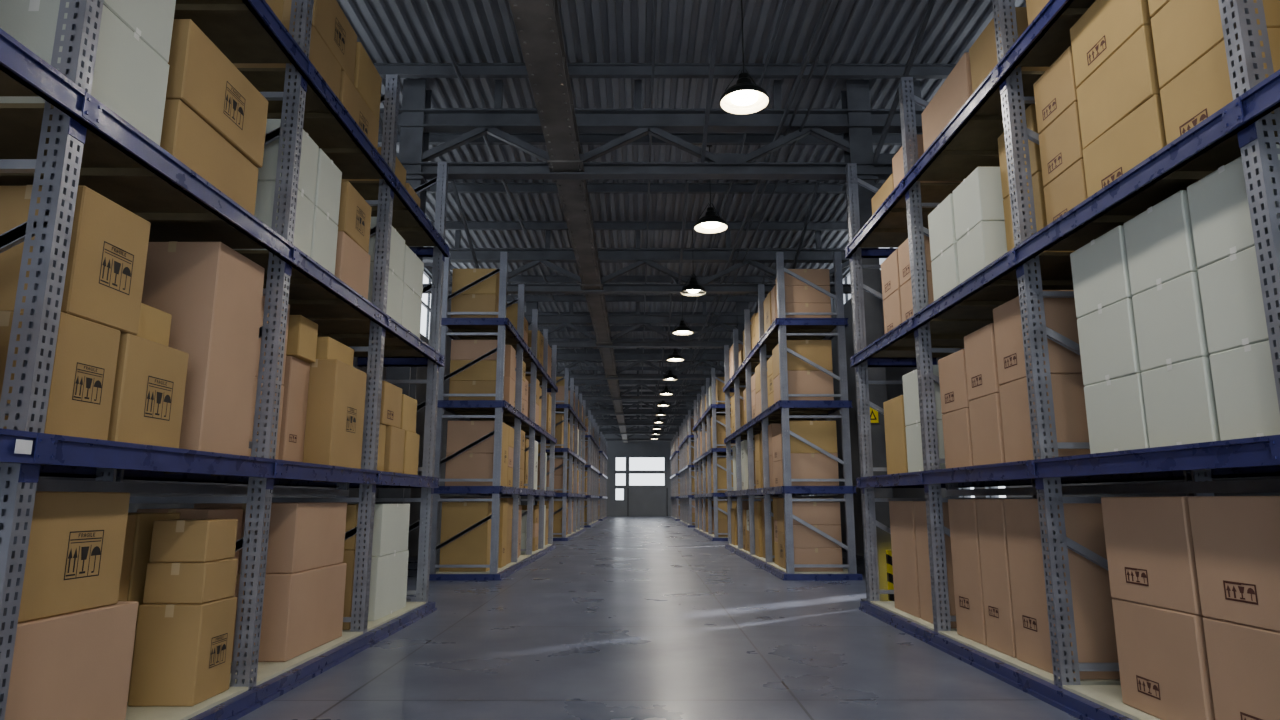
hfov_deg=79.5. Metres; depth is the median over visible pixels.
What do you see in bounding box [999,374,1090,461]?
cardboard box
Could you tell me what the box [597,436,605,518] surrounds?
stacked cardboard boxes
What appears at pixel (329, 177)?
carton
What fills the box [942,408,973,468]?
cardboard box
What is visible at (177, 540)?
cardboard box
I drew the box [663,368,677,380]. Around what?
pendant lamp
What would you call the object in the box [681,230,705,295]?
pendant lamp
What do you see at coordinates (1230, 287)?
carton
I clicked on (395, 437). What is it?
cardboard box
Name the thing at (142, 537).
cardboard box
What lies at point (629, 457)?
window
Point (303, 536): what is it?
cardboard box
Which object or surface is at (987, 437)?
cardboard box
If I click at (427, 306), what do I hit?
window
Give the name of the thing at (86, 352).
cardboard box
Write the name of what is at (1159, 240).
carton
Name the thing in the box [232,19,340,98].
cardboard box
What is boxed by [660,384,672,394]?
pendant lamp
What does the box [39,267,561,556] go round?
wall
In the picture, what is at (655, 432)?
pendant lamp
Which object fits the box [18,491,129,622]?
cardboard box
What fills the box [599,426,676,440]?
roof truss
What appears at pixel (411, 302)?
carton
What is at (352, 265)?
cardboard box
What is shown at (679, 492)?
stacked cardboard boxes
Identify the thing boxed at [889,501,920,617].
cardboard box
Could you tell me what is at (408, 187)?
cardboard box
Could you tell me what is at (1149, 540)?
cardboard box
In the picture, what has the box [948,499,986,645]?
cardboard box
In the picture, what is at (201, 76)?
cardboard box
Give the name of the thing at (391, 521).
carton
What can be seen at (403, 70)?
ceiling beams
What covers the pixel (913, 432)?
carton
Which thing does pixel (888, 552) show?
guard
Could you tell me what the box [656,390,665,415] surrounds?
pendant lamp
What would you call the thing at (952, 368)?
cardboard box
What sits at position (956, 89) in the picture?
cardboard box
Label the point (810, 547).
stacked cardboard boxes
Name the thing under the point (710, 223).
pendant lamp
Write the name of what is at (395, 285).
carton
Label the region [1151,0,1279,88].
cardboard box
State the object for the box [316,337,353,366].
cardboard box
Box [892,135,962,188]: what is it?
cardboard box
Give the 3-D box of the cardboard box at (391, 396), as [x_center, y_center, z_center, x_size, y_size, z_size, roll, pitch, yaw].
[-2.891,0.485,8.238,0.501,0.448,0.592,0,-10,0]
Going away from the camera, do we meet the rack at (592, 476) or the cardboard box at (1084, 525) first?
the cardboard box at (1084, 525)
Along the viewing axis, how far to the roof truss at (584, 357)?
29.05 m
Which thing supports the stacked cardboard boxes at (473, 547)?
on the rack at (500, 329)
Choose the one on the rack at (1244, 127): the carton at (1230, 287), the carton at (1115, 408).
the carton at (1115, 408)
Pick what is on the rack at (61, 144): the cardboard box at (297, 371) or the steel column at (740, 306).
the cardboard box at (297, 371)
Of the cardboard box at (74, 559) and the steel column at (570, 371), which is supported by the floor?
the steel column at (570, 371)
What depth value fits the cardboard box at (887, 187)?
8.98 m
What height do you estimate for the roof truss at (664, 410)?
1.455 m
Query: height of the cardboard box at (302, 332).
0.338 m
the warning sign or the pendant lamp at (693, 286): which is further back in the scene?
the pendant lamp at (693, 286)
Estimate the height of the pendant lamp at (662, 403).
1.500 m
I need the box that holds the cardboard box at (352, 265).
[335,231,370,299]
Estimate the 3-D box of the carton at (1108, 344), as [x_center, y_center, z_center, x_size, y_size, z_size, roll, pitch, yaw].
[3.237,-0.098,4.706,0.802,0.444,0.542,0,-10,1]
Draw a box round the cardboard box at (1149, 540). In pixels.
[1101,496,1201,614]
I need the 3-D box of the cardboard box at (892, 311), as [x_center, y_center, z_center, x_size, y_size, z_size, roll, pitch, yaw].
[3.227,-0.491,8.655,0.802,0.498,0.552,0,-10,0]
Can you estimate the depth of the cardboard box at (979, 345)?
6.39 m
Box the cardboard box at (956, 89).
[921,52,972,151]
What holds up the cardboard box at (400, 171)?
on the rack at (61, 144)
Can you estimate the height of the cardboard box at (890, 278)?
0.448 m
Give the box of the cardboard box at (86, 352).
[0,311,120,439]
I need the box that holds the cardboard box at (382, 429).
[361,424,385,470]
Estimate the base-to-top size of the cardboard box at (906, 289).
0.498 m
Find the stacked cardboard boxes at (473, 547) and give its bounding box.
[439,268,551,571]
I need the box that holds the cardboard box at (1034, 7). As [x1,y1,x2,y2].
[1026,0,1048,25]
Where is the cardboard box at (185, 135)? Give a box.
[160,99,258,214]
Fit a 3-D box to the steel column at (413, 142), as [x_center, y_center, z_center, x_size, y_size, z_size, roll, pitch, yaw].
[-3.227,-0.438,10.540,0.440,7.230,0.440,0,-10,0]
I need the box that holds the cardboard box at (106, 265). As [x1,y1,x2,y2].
[0,185,150,334]
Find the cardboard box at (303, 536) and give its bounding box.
[194,502,346,573]
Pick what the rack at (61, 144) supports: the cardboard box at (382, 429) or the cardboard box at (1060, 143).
the cardboard box at (382, 429)
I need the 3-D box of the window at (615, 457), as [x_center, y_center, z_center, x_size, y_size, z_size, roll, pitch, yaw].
[-1.565,8.453,62.593,0.900,1.150,0.060,0,-10,0]
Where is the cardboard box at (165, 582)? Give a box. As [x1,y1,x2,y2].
[143,558,237,603]
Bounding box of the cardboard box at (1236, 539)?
[1188,496,1279,631]
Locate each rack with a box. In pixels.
[0,0,449,719]
[429,252,557,580]
[533,368,586,540]
[572,410,599,527]
[591,432,607,520]
[670,432,694,520]
[678,410,712,527]
[693,368,738,540]
[723,252,862,579]
[845,0,1279,719]
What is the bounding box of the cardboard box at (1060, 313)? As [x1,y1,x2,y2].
[993,290,1081,384]
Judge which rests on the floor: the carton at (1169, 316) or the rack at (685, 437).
the rack at (685, 437)
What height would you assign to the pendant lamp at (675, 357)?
1.500 m
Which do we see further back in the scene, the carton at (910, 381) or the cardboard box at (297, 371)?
the carton at (910, 381)
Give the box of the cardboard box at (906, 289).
[900,271,933,321]
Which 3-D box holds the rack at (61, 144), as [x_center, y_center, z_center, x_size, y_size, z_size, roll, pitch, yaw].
[-3.079,-0.554,5.479,1.310,5.650,8.640,0,-10,0]
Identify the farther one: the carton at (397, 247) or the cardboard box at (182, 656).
the carton at (397, 247)
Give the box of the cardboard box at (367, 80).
[353,42,381,120]
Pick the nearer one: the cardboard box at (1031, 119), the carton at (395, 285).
the cardboard box at (1031, 119)
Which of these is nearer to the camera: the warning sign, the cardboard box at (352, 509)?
the cardboard box at (352, 509)
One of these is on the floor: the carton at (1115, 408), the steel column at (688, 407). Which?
the steel column at (688, 407)
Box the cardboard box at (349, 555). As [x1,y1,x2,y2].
[342,549,361,629]
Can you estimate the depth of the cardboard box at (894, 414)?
8.52 m
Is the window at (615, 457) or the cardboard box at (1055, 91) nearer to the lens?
the cardboard box at (1055, 91)
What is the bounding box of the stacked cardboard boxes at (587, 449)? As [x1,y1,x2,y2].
[580,416,595,524]
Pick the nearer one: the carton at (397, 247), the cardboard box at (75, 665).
the cardboard box at (75, 665)
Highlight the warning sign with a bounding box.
[870,405,878,422]
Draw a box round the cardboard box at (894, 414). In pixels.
[883,395,907,474]
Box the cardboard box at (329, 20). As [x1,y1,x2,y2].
[282,0,356,83]
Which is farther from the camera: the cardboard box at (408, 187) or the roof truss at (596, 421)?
the roof truss at (596, 421)
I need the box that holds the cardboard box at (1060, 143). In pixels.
[1039,102,1082,186]
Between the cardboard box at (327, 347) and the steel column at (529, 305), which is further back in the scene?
the steel column at (529, 305)
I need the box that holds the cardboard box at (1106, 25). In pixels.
[1070,0,1151,87]
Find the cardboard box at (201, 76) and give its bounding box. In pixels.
[166,19,267,167]
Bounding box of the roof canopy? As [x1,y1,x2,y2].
[843,247,897,303]
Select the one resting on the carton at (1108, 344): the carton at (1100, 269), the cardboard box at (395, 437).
the carton at (1100, 269)
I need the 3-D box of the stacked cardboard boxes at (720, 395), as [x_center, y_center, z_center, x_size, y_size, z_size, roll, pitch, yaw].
[2.927,3.886,29.492,0.917,5.258,8.244,0,-10,0]
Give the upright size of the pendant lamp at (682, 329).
1.500 m
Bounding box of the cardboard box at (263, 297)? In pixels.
[255,296,289,384]
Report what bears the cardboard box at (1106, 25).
on the cardboard box at (1126, 80)
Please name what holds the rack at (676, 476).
on the floor
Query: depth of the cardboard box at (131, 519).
4.52 m
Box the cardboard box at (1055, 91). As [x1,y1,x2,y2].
[1033,46,1077,133]
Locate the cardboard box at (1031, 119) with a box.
[997,104,1041,198]
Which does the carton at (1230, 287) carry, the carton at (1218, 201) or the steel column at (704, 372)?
the carton at (1218, 201)
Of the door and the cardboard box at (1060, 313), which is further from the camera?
the door
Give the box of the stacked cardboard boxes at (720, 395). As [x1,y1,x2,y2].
[697,377,736,536]
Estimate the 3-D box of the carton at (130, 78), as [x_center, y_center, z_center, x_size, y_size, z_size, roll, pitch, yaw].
[-2.909,-1.398,3.940,0.602,0.598,0.582,0,-10,0]
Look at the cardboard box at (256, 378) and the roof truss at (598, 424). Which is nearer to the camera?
the cardboard box at (256, 378)
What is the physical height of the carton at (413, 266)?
0.448 m
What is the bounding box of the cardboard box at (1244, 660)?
[1203,617,1279,719]
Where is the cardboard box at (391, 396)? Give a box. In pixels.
[364,381,401,428]
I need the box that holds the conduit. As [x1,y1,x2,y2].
[425,0,859,435]
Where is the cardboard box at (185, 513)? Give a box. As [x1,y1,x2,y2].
[137,508,242,576]
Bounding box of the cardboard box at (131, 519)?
[118,514,136,600]
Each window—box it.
[422,270,431,337]
[615,457,625,470]
[615,473,625,485]
[629,457,664,470]
[629,473,664,485]
[833,247,892,312]
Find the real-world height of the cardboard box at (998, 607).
1.188 m
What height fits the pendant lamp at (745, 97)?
1.500 m
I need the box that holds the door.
[627,488,667,515]
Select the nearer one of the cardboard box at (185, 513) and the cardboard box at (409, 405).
the cardboard box at (185, 513)
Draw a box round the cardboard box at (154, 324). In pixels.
[135,303,171,345]
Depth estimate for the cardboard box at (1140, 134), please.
4.50 m
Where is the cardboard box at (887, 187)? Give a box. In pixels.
[871,173,893,214]
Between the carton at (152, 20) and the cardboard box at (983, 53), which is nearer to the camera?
the carton at (152, 20)
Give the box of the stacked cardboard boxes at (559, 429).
[537,377,582,536]
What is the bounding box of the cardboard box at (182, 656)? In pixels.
[128,597,236,706]
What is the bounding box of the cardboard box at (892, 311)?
[883,289,901,333]
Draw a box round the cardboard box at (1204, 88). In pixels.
[1160,28,1279,144]
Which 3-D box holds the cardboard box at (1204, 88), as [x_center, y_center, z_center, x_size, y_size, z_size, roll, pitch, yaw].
[3.190,-1.320,3.896,0.702,0.428,0.572,0,-10,0]
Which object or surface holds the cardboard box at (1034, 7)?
on the rack at (1244, 127)
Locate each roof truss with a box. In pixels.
[378,80,924,179]
[423,230,850,293]
[524,302,752,347]
[551,348,729,379]
[572,370,715,399]
[582,390,699,414]
[591,404,692,425]
[595,415,685,433]
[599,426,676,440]
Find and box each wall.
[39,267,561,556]
[599,426,676,515]
[718,265,1279,555]
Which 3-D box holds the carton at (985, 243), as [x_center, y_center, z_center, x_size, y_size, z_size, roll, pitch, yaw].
[3.233,-0.864,6.599,0.802,0.498,0.532,0,-10,1]
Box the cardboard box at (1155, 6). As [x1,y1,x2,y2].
[1148,0,1169,16]
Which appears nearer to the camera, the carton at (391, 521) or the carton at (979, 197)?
the carton at (979, 197)
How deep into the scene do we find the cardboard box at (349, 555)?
7.17 m
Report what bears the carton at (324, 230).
on the rack at (61, 144)
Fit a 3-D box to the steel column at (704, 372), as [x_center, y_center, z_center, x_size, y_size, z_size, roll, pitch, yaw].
[3.059,3.964,34.760,0.440,7.230,0.440,0,-10,0]
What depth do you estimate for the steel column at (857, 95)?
10.48 m
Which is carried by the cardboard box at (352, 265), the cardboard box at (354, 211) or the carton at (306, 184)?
the cardboard box at (354, 211)
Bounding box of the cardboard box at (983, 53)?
[969,7,1048,92]
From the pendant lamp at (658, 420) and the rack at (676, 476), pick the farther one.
the rack at (676, 476)
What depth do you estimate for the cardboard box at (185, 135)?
4.66 m
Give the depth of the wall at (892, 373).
18.51 m
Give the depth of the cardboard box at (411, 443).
8.84 m
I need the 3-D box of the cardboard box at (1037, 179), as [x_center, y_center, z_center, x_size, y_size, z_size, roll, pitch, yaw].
[3.360,-1.049,6.002,0.750,0.648,0.572,0,-10,0]
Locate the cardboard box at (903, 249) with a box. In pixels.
[898,235,931,285]
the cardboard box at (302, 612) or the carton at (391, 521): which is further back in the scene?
the carton at (391, 521)
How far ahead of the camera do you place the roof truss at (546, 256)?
16.96 m
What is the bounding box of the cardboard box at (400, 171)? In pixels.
[341,147,405,186]
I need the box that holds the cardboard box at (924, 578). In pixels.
[914,501,956,627]
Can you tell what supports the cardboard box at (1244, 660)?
on the rack at (1244, 127)
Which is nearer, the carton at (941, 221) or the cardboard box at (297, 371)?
the cardboard box at (297, 371)
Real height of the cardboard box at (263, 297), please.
0.658 m
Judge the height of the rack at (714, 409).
5.650 m
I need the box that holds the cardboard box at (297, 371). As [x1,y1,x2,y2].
[278,356,309,461]
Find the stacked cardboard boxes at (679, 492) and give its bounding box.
[672,436,680,518]
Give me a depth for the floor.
6.71 m
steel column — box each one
[378,79,431,601]
[521,302,537,504]
[562,370,571,498]
[686,404,692,498]
[703,371,711,498]
[736,302,747,497]
[841,80,892,600]
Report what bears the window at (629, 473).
in the wall at (614, 448)
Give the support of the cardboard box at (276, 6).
on the rack at (61, 144)
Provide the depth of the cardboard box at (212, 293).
4.79 m
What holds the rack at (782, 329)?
on the floor
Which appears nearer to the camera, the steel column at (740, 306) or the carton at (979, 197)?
the carton at (979, 197)
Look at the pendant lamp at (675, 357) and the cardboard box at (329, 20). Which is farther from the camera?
the pendant lamp at (675, 357)
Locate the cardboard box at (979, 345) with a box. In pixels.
[964,323,999,400]
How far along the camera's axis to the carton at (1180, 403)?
4.04 m
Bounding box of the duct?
[509,0,627,442]
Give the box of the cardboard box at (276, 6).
[265,0,283,22]
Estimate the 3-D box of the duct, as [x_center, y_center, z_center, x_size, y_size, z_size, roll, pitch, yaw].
[-1.073,0.404,28.383,0.480,0.325,70.000,0,-10,0]
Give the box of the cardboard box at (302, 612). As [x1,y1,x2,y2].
[231,563,346,661]
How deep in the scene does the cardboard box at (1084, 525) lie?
5.33 m
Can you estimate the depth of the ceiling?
11.33 m
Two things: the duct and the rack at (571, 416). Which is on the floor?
the rack at (571, 416)
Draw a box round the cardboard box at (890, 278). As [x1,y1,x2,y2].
[881,249,900,300]
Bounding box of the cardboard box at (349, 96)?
[339,71,378,149]
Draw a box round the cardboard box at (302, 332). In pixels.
[286,315,317,362]
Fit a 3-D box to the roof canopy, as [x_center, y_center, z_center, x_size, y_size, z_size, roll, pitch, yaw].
[6.627,-0.795,28.621,2.400,0.100,70.000,0,-10,0]
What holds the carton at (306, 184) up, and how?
on the carton at (264, 203)
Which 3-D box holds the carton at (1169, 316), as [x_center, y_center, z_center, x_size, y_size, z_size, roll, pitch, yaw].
[3.239,-0.196,4.165,0.802,0.444,0.501,0,-10,1]
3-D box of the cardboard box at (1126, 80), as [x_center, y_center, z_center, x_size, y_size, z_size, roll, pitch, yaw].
[3.189,-1.621,4.642,0.700,0.428,0.692,0,-10,0]
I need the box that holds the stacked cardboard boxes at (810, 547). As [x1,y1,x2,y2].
[729,269,842,571]
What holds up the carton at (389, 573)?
on the rack at (61, 144)
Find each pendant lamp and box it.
[652,415,658,434]
[654,402,662,422]
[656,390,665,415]
[657,400,668,406]
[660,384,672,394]
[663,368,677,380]
[667,348,683,361]
[672,295,692,334]
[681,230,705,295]
[694,145,727,233]
[720,0,768,114]
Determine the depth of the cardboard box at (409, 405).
8.79 m
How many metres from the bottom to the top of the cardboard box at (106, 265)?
0.618 m
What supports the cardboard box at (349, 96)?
on the rack at (61, 144)
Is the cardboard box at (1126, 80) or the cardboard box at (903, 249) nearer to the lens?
the cardboard box at (1126, 80)
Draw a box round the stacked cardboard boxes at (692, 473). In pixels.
[684,416,698,524]
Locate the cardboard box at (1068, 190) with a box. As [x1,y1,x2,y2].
[1044,159,1087,224]
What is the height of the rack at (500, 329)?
5.650 m
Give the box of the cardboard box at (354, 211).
[338,181,370,252]
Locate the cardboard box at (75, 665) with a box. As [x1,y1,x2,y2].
[4,601,138,719]
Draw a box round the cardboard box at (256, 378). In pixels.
[248,377,283,458]
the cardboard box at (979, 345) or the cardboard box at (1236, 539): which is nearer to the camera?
the cardboard box at (1236, 539)
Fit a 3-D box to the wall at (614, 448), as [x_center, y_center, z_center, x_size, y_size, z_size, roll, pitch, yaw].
[-0.165,8.798,62.534,11.000,7.650,0.200,0,-10,0]
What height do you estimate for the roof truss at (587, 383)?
1.455 m
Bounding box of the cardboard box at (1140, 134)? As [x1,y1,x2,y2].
[1083,95,1166,197]
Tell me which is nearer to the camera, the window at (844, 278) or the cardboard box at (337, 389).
the cardboard box at (337, 389)
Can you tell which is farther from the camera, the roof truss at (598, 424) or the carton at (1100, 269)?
the roof truss at (598, 424)
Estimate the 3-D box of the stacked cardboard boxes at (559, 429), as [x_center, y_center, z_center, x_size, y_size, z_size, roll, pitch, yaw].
[-2.943,3.883,29.477,0.919,5.258,8.245,0,-10,0]
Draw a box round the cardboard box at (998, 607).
[976,499,1016,657]
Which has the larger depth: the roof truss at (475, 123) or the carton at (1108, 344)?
the roof truss at (475, 123)
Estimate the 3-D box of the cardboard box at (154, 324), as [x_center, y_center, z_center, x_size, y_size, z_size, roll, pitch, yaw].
[-2.886,-0.187,4.284,0.350,0.218,0.332,0,-10,0]
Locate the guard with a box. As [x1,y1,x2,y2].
[886,550,893,600]
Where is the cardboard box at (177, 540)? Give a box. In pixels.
[149,519,237,561]
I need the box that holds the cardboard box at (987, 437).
[969,393,1005,465]
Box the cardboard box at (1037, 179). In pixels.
[1003,171,1073,251]
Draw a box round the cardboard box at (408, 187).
[405,183,419,206]
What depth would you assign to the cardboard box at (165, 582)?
4.61 m
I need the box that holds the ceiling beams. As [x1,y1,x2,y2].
[373,63,955,419]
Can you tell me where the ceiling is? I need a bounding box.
[338,0,1025,408]
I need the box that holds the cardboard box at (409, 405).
[400,394,416,432]
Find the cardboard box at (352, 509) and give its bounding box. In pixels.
[344,504,364,549]
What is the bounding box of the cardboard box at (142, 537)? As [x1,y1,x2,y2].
[127,512,179,701]
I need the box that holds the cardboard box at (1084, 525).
[1004,499,1119,678]
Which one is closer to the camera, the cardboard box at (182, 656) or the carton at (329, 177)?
the cardboard box at (182, 656)
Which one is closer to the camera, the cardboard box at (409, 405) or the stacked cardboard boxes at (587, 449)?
the cardboard box at (409, 405)
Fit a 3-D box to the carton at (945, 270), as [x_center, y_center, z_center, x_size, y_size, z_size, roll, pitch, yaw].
[3.231,-0.759,7.179,0.802,0.498,0.552,0,-10,0]
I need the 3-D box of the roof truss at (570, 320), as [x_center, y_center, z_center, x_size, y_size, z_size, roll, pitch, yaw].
[-0.059,-1.096,23.068,10.580,1.455,0.220,0,-10,0]
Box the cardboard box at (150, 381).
[107,333,188,447]
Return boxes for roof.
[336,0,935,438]
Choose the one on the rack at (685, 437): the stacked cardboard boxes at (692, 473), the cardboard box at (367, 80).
the stacked cardboard boxes at (692, 473)
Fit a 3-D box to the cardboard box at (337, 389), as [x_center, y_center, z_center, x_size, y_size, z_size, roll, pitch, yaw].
[-2.787,0.509,6.887,0.382,0.918,0.742,0,-10,0]
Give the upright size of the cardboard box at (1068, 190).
0.398 m
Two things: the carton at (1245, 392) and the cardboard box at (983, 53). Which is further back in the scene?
the cardboard box at (983, 53)
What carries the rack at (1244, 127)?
on the floor
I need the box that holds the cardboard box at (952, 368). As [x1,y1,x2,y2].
[938,349,968,413]
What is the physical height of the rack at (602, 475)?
5.650 m
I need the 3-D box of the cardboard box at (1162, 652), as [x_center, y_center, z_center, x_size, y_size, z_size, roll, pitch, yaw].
[3.263,1.663,4.234,0.852,0.598,0.722,0,-10,1]
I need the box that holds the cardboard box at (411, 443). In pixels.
[403,431,419,474]
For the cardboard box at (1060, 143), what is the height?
0.398 m
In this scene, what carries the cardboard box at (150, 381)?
on the rack at (61, 144)
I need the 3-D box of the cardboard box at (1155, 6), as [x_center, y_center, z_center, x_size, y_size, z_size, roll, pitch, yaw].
[3.190,-2.166,4.050,0.702,0.428,0.572,0,-10,-1]
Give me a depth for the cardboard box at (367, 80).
7.40 m
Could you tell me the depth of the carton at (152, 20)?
4.11 m
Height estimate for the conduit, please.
0.600 m
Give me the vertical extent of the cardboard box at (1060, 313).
0.618 m
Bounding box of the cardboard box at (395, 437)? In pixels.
[384,426,404,473]
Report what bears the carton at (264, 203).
on the rack at (61, 144)
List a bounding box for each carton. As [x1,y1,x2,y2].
[0,0,169,145]
[103,0,175,62]
[233,181,313,256]
[258,119,318,203]
[310,206,337,274]
[314,148,341,225]
[368,217,404,280]
[368,262,402,323]
[368,550,408,620]
[372,504,409,555]
[401,283,421,337]
[403,244,423,298]
[902,365,942,425]
[905,420,945,471]
[928,194,956,260]
[931,244,959,300]
[953,167,1004,240]
[957,221,1006,282]
[1070,225,1132,317]
[1077,298,1141,385]
[1084,373,1149,453]
[1123,190,1200,295]
[1132,272,1210,371]
[1141,356,1220,447]
[1187,144,1279,267]
[1198,246,1268,353]
[1210,340,1279,440]
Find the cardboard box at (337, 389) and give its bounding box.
[303,359,366,468]
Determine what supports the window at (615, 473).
in the wall at (614, 448)
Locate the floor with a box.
[237,516,1079,719]
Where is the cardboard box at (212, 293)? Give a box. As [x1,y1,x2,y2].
[141,241,264,455]
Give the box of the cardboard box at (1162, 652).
[1112,598,1214,719]
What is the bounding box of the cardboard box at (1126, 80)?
[1076,25,1160,148]

